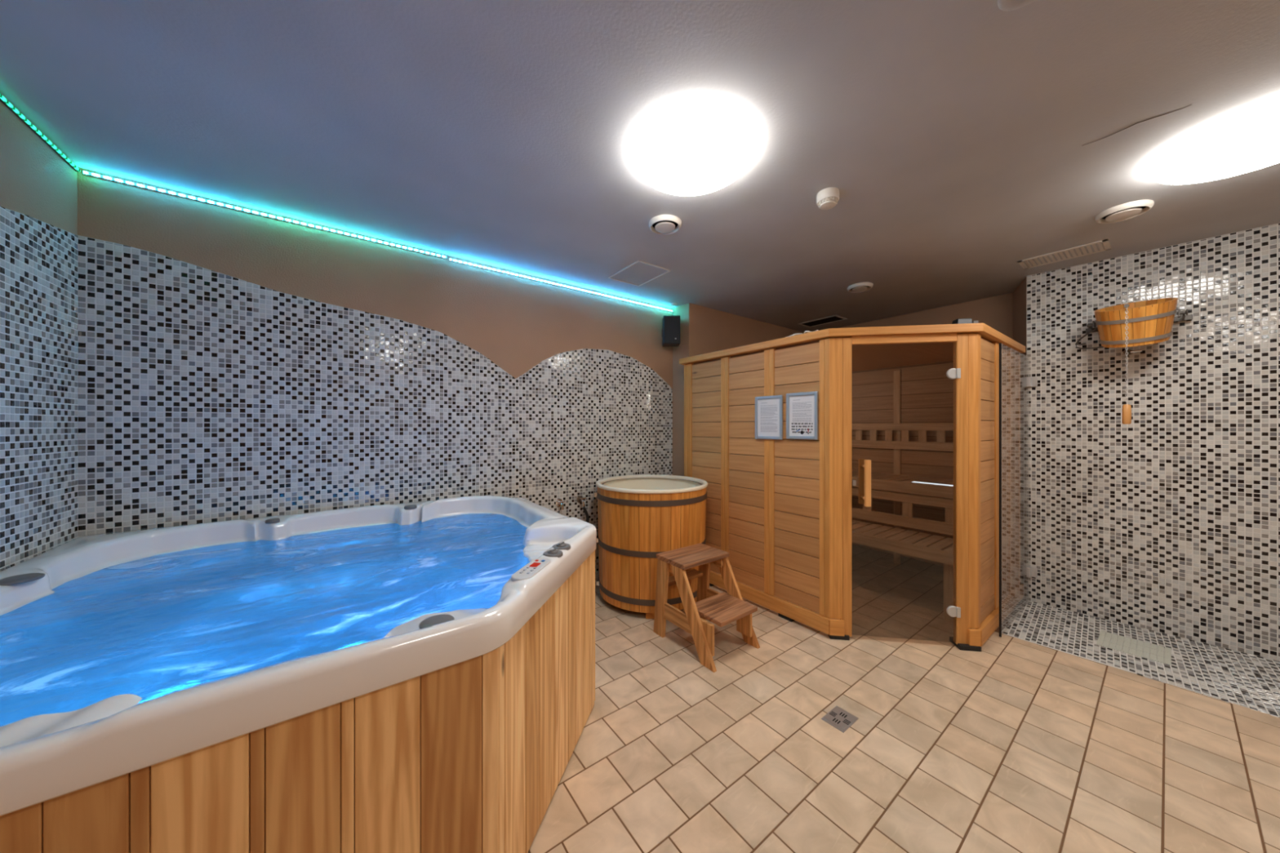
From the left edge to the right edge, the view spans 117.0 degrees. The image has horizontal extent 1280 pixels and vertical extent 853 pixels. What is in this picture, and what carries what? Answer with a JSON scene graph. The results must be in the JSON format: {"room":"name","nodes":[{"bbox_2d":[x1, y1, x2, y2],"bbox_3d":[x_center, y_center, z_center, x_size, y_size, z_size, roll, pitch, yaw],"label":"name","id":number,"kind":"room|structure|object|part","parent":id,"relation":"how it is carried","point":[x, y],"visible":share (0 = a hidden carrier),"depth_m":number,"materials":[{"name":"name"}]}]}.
{"room":"spa room","nodes":[
{"label":"spa room","id":0,"kind":"room"},
{"bbox_2d":[0,96,78,571],"bbox_3d":[-1.244,0.093,-0.157,0.155,2.613,5.150,0,0,-37],"label":"wall","id":1,"kind":"structure","parent":0,"point":[39,237],"depth_m":1.59,"materials":[{"name":"tile"}]},
{"bbox_2d":[0,93,80,172],"bbox_3d":[-1.962,-1.190,0.947,0.014,0.014,2.180,0,0,-37],"label":"led strip","id":2,"kind":"object","parent":1,"relation":"attached to","point":[2,100],"visible":1,"depth_m":1.58,"materials":[{"name":"teal plastic"}]},
{"bbox_2d":[77,167,672,583],"bbox_3d":[-1.250,0.093,2.949,3.847,2.613,0.155,0,0,-37],"label":"wall","id":3,"kind":"structure","parent":0,"point":[233,364],"depth_m":2.37,"materials":[{"name":"tile"}]},
{"bbox_2d":[83,170,447,258],"bbox_3d":[-1.985,-1.192,2.301,1.555,0.014,0.014,0,0,-37],"label":"led strip","id":4,"kind":"object","parent":3,"relation":"attached to","point":[86,173],"visible":1,"depth_m":2.16,"materials":[{"name":"teal plastic"}]},
{"bbox_2d":[555,498,564,510],"bbox_3d":[-0.655,0.645,3.248,0.064,0.083,0.077,0,0,-37],"label":"tap","id":5,"kind":"object","parent":3,"relation":"attached to","point":[559,501],"visible":1,"depth_m":3.25,"materials":[{"name":"silver metal"}]},
{"bbox_2d":[448,257,672,311],"bbox_3d":[-0.507,-1.183,3.397,2.095,0.014,0.014,0,0,-37],"label":"led strip","id":6,"kind":"object","parent":3,"relation":"attached to","point":[450,260],"visible":1,"depth_m":3.22,"materials":[{"name":"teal plastic"}]},
{"bbox_2d":[576,495,586,506],"bbox_3d":[-0.498,0.640,3.364,0.064,0.083,0.077,0,0,-37],"label":"tap","id":7,"kind":"object","parent":3,"relation":"attached to","point":[580,499],"visible":1,"depth_m":3.37,"materials":[{"name":"silver metal"}]},
{"bbox_2d":[582,506,589,522],"bbox_3d":[-0.480,1.041,3.216,0.145,0.714,0.343,0,0,22],"label":"hose","id":8,"kind":"object","parent":7,"relation":"hanging from","point":[584,509],"visible":0.13,"depth_m":3.34,"materials":[{"name":"black rubber"}]},
{"bbox_2d":[662,310,679,346],"bbox_3d":[0.307,-0.995,3.898,0.167,0.384,0.219,0,0,-1],"label":"loudspeaker","id":9,"kind":"object","parent":3,"relation":"attached to","point":[670,324],"visible":1,"depth_m":3.79,"materials":[{"name":"black plastic"}]},
{"bbox_2d":[664,315,679,342],"bbox_3d":[0.310,-0.940,3.793,0.150,0.255,0.006,0,0,-1],"label":"grille","id":10,"kind":"object","parent":9,"relation":"attached to","point":[672,323],"depth_m":3.79,"materials":[{"name":"black metal"}]},
{"bbox_2d":[0,0,1279,333],"bbox_3d":[1.208,-1.272,1.569,6.150,0.122,5.300,0,0,-37],"label":"ceiling","id":11,"kind":"structure","parent":0,"point":[961,142],"depth_m":1.54,"materials":[{"name":"paint"}]},
{"bbox_2d":[608,260,671,286],"bbox_3d":[-0.008,-1.210,3.120,0.315,0.006,0.420,0,0,-37],"label":"access hatch","id":12,"kind":"object","parent":11,"relation":"attached to","point":[638,273],"visible":1,"depth_m":3.11,"materials":[{"name":"beige plastic"}]},
{"bbox_2d":[648,214,681,235],"bbox_3d":[0.150,-1.196,2.340,0.196,0.033,0.196,0,0,-37],"label":"ceiling vent","id":13,"kind":"object","parent":11,"relation":"in","point":[663,224],"visible":1,"depth_m":2.31,"materials":[{"name":"beige plastic"}]},
{"bbox_2d":[670,302,677,306],"bbox_3d":[0.337,-1.205,3.874,0.070,0.016,0.070,0,0,-37],"label":"junction cover","id":14,"kind":"object","parent":11,"relation":"attached to","point":[671,304],"visible":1,"depth_m":3.86,"materials":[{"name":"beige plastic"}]},
{"bbox_2d":[633,106,755,195],"bbox_3d":[0.235,-1.163,1.731,0.524,0.100,0.524,0,0,-37],"label":"ceiling lamp","id":15,"kind":"object","parent":11,"relation":"attached to","point":[694,151],"visible":1,"depth_m":1.62,"materials":[{"name":"beige plastic"}]},
{"bbox_2d":[798,315,846,327],"bbox_3d":[2.099,-1.210,4.522,0.250,0.006,0.450,0,0,-37],"label":"ceiling vent","id":16,"kind":"object","parent":11,"relation":"in","point":[830,319],"visible":1,"depth_m":4.51,"materials":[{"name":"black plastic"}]},
{"bbox_3d":[2.099,-1.212,4.522,0.210,0.002,0.410,0,0,-37],"label":"panel","id":17,"kind":"part","parent":16,"relation":"part of","materials":[{"name":"black metal"}]},
{"bbox_2d":[816,186,839,209],"bbox_3d":[0.977,-1.177,2.039,0.108,0.071,0.108,0,0,-37],"label":"smoke detector","id":18,"kind":"object","parent":11,"relation":"attached to","point":[827,198],"visible":1,"depth_m":2.01,"materials":[{"name":"beige plastic"}]},
{"bbox_2d":[847,282,872,293],"bbox_3d":[1.903,-1.196,3.393,0.196,0.033,0.196,0,0,-37],"label":"ceiling vent","id":19,"kind":"object","parent":11,"relation":"in","point":[861,286],"visible":1,"depth_m":3.36,"materials":[{"name":"beige plastic"}]},
{"bbox_2d":[997,0,1034,11],"bbox_3d":[1.067,-1.209,1.079,0.124,0.008,0.124,0,0,-37],"label":"ring fitting","id":20,"kind":"object","parent":11,"relation":"attached to","point":[1003,5],"visible":1,"depth_m":1.12,"materials":[{"name":"paint"}]},
{"bbox_2d":[1017,239,1111,269],"bbox_3d":[2.991,-1.209,2.774,0.235,0.009,0.430,0,0,-37],"label":"ceiling vent","id":21,"kind":"object","parent":11,"relation":"in","point":[1104,245],"visible":1,"depth_m":2.76,"materials":[{"name":"beige plastic"}]},
{"bbox_3d":[2.991,-1.212,2.774,0.183,0.002,0.378,0,0,-37],"label":"panel","id":22,"kind":"part","parent":21,"relation":"part of","materials":[{"name":"paint"}]},
{"bbox_2d":[1094,200,1154,223],"bbox_3d":[2.713,-1.196,2.200,0.210,0.033,0.210,0,0,-37],"label":"ceiling vent","id":23,"kind":"object","parent":11,"relation":"in","point":[1124,211],"visible":1,"depth_m":2.17,"materials":[{"name":"beige plastic"}]},
{"bbox_2d":[1149,100,1279,184],"bbox_3d":[2.564,-1.163,1.629,0.544,0.100,0.544,0,0,-37],"label":"ceiling lamp","id":24,"kind":"object","parent":11,"relation":"attached to","point":[1249,141],"visible":1,"depth_m":1.62,"materials":[{"name":"beige plastic"}]},
{"bbox_2d":[672,302,804,475],"bbox_3d":[1.289,0.093,4.687,2.303,2.613,0.390,0,0,-37],"label":"wall","id":25,"kind":"structure","parent":0,"point":[703,330],"depth_m":4.01,"materials":[{"name":"brown paint"}]},
{"bbox_2d":[527,544,1279,852],"bbox_3d":[1.185,1.459,1.557,6.100,0.120,5.492,0,0,-37],"label":"floor","id":26,"kind":"structure","parent":0,"point":[1013,744],"depth_m":1.75,"materials":[{"name":"beige tile"}]},
{"bbox_2d":[0,495,596,852],"bbox_3d":[-1.224,0.935,1.654,2.023,0.909,1.925,0,0,-37],"label":"hot tub","id":27,"kind":"object","parent":26,"relation":"on","point":[418,677],"visible":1,"depth_m":1.05,"materials":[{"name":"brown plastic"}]},
{"bbox_3d":[-0.940,0.994,0.703,1.343,0.788,0.020,0,0,-37],"label":"panel","id":28,"kind":"part","parent":27,"relation":"part of","materials":[{"name":"brown wood"}]},
{"bbox_3d":[-0.407,0.995,1.107,0.016,0.790,0.016,0,0,32],"label":"corner trim","id":29,"kind":"part","parent":27,"relation":"part of","materials":[{"name":"brown wood"}]},
{"bbox_3d":[-0.379,0.502,1.378,0.072,0.015,0.210,0,0,11],"label":"control panel","id":30,"kind":"part","parent":27,"relation":"part of","materials":[{"name":"grey plastic"}]},
{"bbox_3d":[-0.323,0.994,1.535,0.656,0.788,0.592,0,0,-37],"label":"angled panel","id":31,"kind":"part","parent":27,"relation":"part of","materials":[{"name":"brown wood"}]},
{"bbox_3d":[-0.340,0.497,1.532,0.076,0.013,0.076,0,0,-37],"label":"diverter knob","id":32,"kind":"part","parent":27,"relation":"part of","materials":[{"name":"grey plastic"}]},
{"bbox_3d":[-0.325,0.497,1.621,0.076,0.013,0.076,0,0,-37],"label":"diverter knob","id":33,"kind":"part","parent":27,"relation":"part of","materials":[{"name":"grey plastic"}]},
{"bbox_3d":[-0.552,0.994,2.408,0.020,0.788,1.069,0,0,-37],"label":"panel","id":34,"kind":"part","parent":27,"relation":"part of","materials":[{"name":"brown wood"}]},
{"bbox_2d":[594,474,707,618],"bbox_3d":[0.097,0.928,3.267,0.924,0.944,0.924,0,0,-37],"label":"barrel","id":35,"kind":"object","parent":26,"relation":"on","point":[640,517],"visible":0.84,"depth_m":2.88,"materials":[{"name":"brown wood"}]},
{"bbox_2d":[653,542,759,672],"bbox_3d":[0.426,1.131,2.579,0.424,0.538,0.565,0,0,-37],"label":"step stool","id":36,"kind":"object","parent":26,"relation":"on","point":[722,609],"visible":1,"depth_m":2.53,"materials":[{"name":"brown wood"}]},
{"bbox_3d":[0.143,1.146,2.625,0.024,0.508,0.139,0,0,-37],"label":"leg","id":37,"kind":"part","parent":36,"relation":"part of","materials":[{"name":"brown wood"}]},
{"bbox_3d":[0.252,1.215,2.478,0.020,0.100,0.340,0,0,-37],"label":"rail","id":38,"kind":"part","parent":36,"relation":"part of","materials":[{"name":"brown wood"}]},
{"bbox_3d":[0.464,1.146,2.863,0.024,0.508,0.139,0,0,-37],"label":"leg","id":39,"kind":"part","parent":36,"relation":"part of","materials":[{"name":"brown wood"}]},
{"bbox_3d":[0.573,1.215,2.717,0.020,0.100,0.340,0,0,-37],"label":"rail","id":40,"kind":"part","parent":36,"relation":"part of","materials":[{"name":"brown wood"}]},
{"bbox_2d":[821,706,858,733],"bbox_3d":[0.958,1.398,1.878,0.148,0.005,0.106,0,0,-37],"label":"floor drain","id":41,"kind":"object","parent":26,"relation":"on","point":[841,719],"visible":1,"depth_m":1.87,"materials":[{"name":"silver metal"}]},
{"bbox_2d":[679,323,1025,651],"bbox_3d":[1.736,0.379,3.443,1.844,2.043,2.096,0,0,-37],"label":"cabin","id":42,"kind":"object","parent":26,"relation":"on","point":[904,460],"visible":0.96,"depth_m":2.92,"materials":[{"name":"brown wood"}]},
{"bbox_3d":[0.602,0.339,3.510,0.030,1.863,0.361,0,0,-37],"label":"board panel","id":43,"kind":"part","parent":42,"relation":"part of","materials":[{"name":"brown wood"}]},
{"bbox_3d":[0.862,0.339,3.159,0.030,1.863,0.355,0,0,-37],"label":"board panel","id":44,"kind":"part","parent":42,"relation":"part of","materials":[{"name":"brown wood"}]},
{"bbox_3d":[0.828,-0.618,3.169,0.060,0.051,1.453,0,0,-37],"label":"cornice","id":45,"kind":"part","parent":42,"relation":"part of","materials":[{"name":"brown wood"}]},
{"bbox_2d":[755,395,782,439],"bbox_3d":[0.970,-0.067,2.960,0.016,0.327,0.239,0,0,-37],"label":"picture frame","id":46,"kind":"object","parent":42,"relation":"attached to","point":[768,409],"visible":1,"depth_m":2.96,"materials":[{"name":"silver metal"}]},
{"bbox_2d":[760,402,777,431],"bbox_3d":[0.973,-0.070,2.961,0.001,0.221,0.147,0,0,-37],"label":"print","id":47,"kind":"object","parent":46,"relation":"attached to","point":[768,410],"depth_m":2.96,"materials":[{"name":"grey paper"}]},
{"bbox_3d":[1.124,0.339,2.806,0.030,1.863,0.354,0,0,-37],"label":"board panel","id":48,"kind":"part","parent":42,"relation":"part of","materials":[{"name":"brown wood"}]},
{"bbox_2d":[786,391,817,439],"bbox_3d":[1.131,-0.074,2.743,0.016,0.328,0.236,0,0,-37],"label":"picture frame","id":49,"kind":"object","parent":42,"relation":"attached to","point":[802,408],"visible":1,"depth_m":2.74,"materials":[{"name":"silver metal"}]},
{"bbox_2d":[792,400,811,422],"bbox_3d":[1.133,-0.111,2.744,0.001,0.156,0.144,0,0,-37],"label":"print","id":50,"kind":"object","parent":49,"relation":"on","point":[802,409],"depth_m":2.74,"materials":[{"name":"grey paper"}]},
{"bbox_2d":[792,422,813,433],"bbox_3d":[1.133,0.010,2.744,0.001,0.070,0.158,0,0,-37],"label":"print","id":51,"kind":"object","parent":49,"relation":"attached to","point":[797,428],"depth_m":2.74,"materials":[{"name":"black"}]},
{"bbox_2d":[786,329,818,337],"bbox_3d":[1.142,-0.658,2.791,0.052,0.022,0.248,0,0,-37],"label":"cable","id":52,"kind":"object","parent":42,"relation":"on","point":[805,331],"visible":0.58,"depth_m":2.80,"materials":[{"name":"beige plastic"}]},
{"bbox_3d":[1.298,0.343,2.607,0.082,1.855,0.040,0,0,9],"label":"corner post","id":53,"kind":"part","parent":42,"relation":"part of","materials":[{"name":"brown wood"}]},
{"bbox_3d":[1.366,0.398,2.596,0.055,1.965,0.040,0,0,9],"label":"door post","id":54,"kind":"part","parent":42,"relation":"part of","materials":[{"name":"brown wood"}]},
{"bbox_3d":[1.481,0.365,2.619,0.034,0.300,0.024,0,0,9],"label":"handle","id":55,"kind":"part","parent":42,"relation":"part of","materials":[{"name":"brown wood"}]},
{"bbox_3d":[1.467,0.365,2.524,0.034,0.300,0.024,0,0,9],"label":"handle","id":56,"kind":"part","parent":42,"relation":"part of","materials":[{"name":"brown wood"}]},
{"bbox_3d":[2.086,0.710,3.591,0.020,0.140,0.075,0,0,-37],"label":"bench post","id":57,"kind":"part","parent":42,"relation":"part of","materials":[{"name":"brown wood"}]},
{"bbox_3d":[2.028,0.810,3.660,0.028,0.090,1.940,0,0,-37],"label":"bench rail","id":58,"kind":"part","parent":42,"relation":"part of","materials":[{"name":"brown wood"}]},
{"bbox_3d":[2.028,0.607,3.660,0.028,0.077,1.940,0,0,-37],"label":"bench rail","id":59,"kind":"part","parent":42,"relation":"part of","materials":[{"name":"brown wood"}]},
{"bbox_3d":[2.414,0.181,3.946,0.020,0.078,1.940,0,0,-37],"label":"backrest rail","id":60,"kind":"part","parent":42,"relation":"part of","materials":[{"name":"brown wood"}]},
{"bbox_3d":[2.414,0.003,3.946,0.020,0.070,1.940,0,0,-37],"label":"backrest rail","id":61,"kind":"part","parent":42,"relation":"part of","materials":[{"name":"brown wood"}]},
{"bbox_3d":[1.689,-0.618,2.529,0.901,0.051,0.060,0,0,9],"label":"cornice","id":62,"kind":"part","parent":42,"relation":"part of","materials":[{"name":"brown wood"}]},
{"bbox_3d":[2.277,0.710,3.334,0.020,0.140,0.075,0,0,-37],"label":"bench post","id":63,"kind":"part","parent":42,"relation":"part of","materials":[{"name":"brown wood"}]},
{"bbox_2d":[911,481,953,486],"bbox_3d":[2.464,0.469,3.124,0.050,0.003,0.500,0,0,-37],"label":"light","id":64,"kind":"object","parent":42,"relation":"on","point":[929,483],"depth_m":3.20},
{"bbox_3d":[2.234,1.180,2.829,0.050,0.440,0.060,0,0,-37],"label":"bench leg","id":65,"kind":"part","parent":42,"relation":"part of","materials":[{"name":"brown wood"}]},
{"bbox_3d":[2.455,0.710,3.093,0.020,0.140,0.075,0,0,-37],"label":"bench post","id":66,"kind":"part","parent":42,"relation":"part of","materials":[{"name":"brown wood"}]},
{"bbox_3d":[2.040,0.398,2.494,0.064,1.965,0.040,0,0,9],"label":"door post","id":67,"kind":"part","parent":42,"relation":"part of","materials":[{"name":"brown wood"}]},
{"bbox_2d":[951,318,978,324],"bbox_3d":[2.167,-0.679,2.614,0.134,0.070,0.069,0,0,9],"label":"control box","id":68,"kind":"object","parent":42,"relation":"on","point":[959,321],"visible":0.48,"depth_m":2.59,"materials":[{"name":"white plastic"}]},
{"bbox_3d":[2.099,0.343,2.485,0.056,1.855,0.040,0,0,9],"label":"corner post","id":69,"kind":"part","parent":42,"relation":"part of","materials":[{"name":"brown wood"}]},
{"bbox_3d":[2.135,0.343,2.493,0.055,1.855,0.040,0,0,-37],"label":"corner post","id":70,"kind":"part","parent":42,"relation":"part of","materials":[{"name":"brown wood"}]},
{"bbox_3d":[2.305,0.339,2.624,0.370,1.863,0.030,0,0,-37],"label":"board panel","id":71,"kind":"part","parent":42,"relation":"part of","materials":[{"name":"brown wood"}]},
{"bbox_3d":[2.598,-0.618,2.815,1.204,0.051,0.060,0,0,-37],"label":"cornice","id":72,"kind":"part","parent":42,"relation":"part of","materials":[{"name":"brown wood"}]},
{"bbox_3d":[2.647,0.339,2.877,0.320,1.863,0.030,0,0,-37],"label":"board panel","id":73,"kind":"part","parent":42,"relation":"part of","materials":[{"name":"brown wood"}]},
{"bbox_3d":[2.936,0.339,3.092,0.240,1.863,0.030,0,0,-37],"label":"board panel","id":74,"kind":"part","parent":42,"relation":"part of","materials":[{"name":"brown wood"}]},
{"bbox_2d":[999,342,1037,636],"bbox_3d":[2.769,0.421,2.859,0.911,1.950,0.055,0,0,-37],"label":"glass screen","id":75,"kind":"object","parent":26,"relation":"on","point":[1031,381],"visible":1,"depth_m":2.60,"materials":[{"name":"clear glass"}]},
{"bbox_2d":[1096,630,1171,665],"bbox_3d":[3.138,1.399,2.493,0.297,0.005,0.286,0,0,-37],"label":"drain cover","id":76,"kind":"object","parent":26,"relation":"on","point":[1166,660],"visible":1,"depth_m":2.48,"materials":[{"name":"grey metal"}]},
{"bbox_2d":[839,293,1013,339],"bbox_3d":[2.860,0.093,4.377,0.150,2.613,1.980,0,0,-37],"label":"wall","id":77,"kind":"structure","parent":0,"point":[995,312],"depth_m":3.80,"materials":[{"name":"brown paint"}]},
{"bbox_2d":[1013,222,1279,661],"bbox_3d":[4.094,0.093,2.341,0.594,2.613,2.800,0,0,-37],"label":"wall","id":78,"kind":"structure","parent":0,"point":[1166,521],"depth_m":2.65,"materials":[{"name":"tile"}]},
{"bbox_2d":[1075,297,1192,424],"bbox_3d":[3.262,-0.433,2.614,0.453,0.837,0.500,0,0,-37],"label":"bucket","id":79,"kind":"object","parent":78,"relation":"attached to","point":[1149,322],"visible":1,"depth_m":2.51,"materials":[{"name":"brown wood"}]},
{"bbox_3d":[3.094,-0.077,2.492,0.038,0.125,0.038,0,0,-37],"label":"pull handle","id":80,"kind":"part","parent":79,"relation":"part of","materials":[{"name":"brown wood"}]},
{"bbox_3d":[3.094,-0.455,2.492,0.010,0.633,0.009,0,0,8],"label":"chain","id":81,"kind":"part","parent":79,"relation":"part of","materials":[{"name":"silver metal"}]},
{"bbox_3d":[3.357,-0.510,2.659,0.014,0.013,0.060,0,0,-37],"label":"valve lever","id":82,"kind":"part","parent":79,"relation":"part of","materials":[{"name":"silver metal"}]}
]}

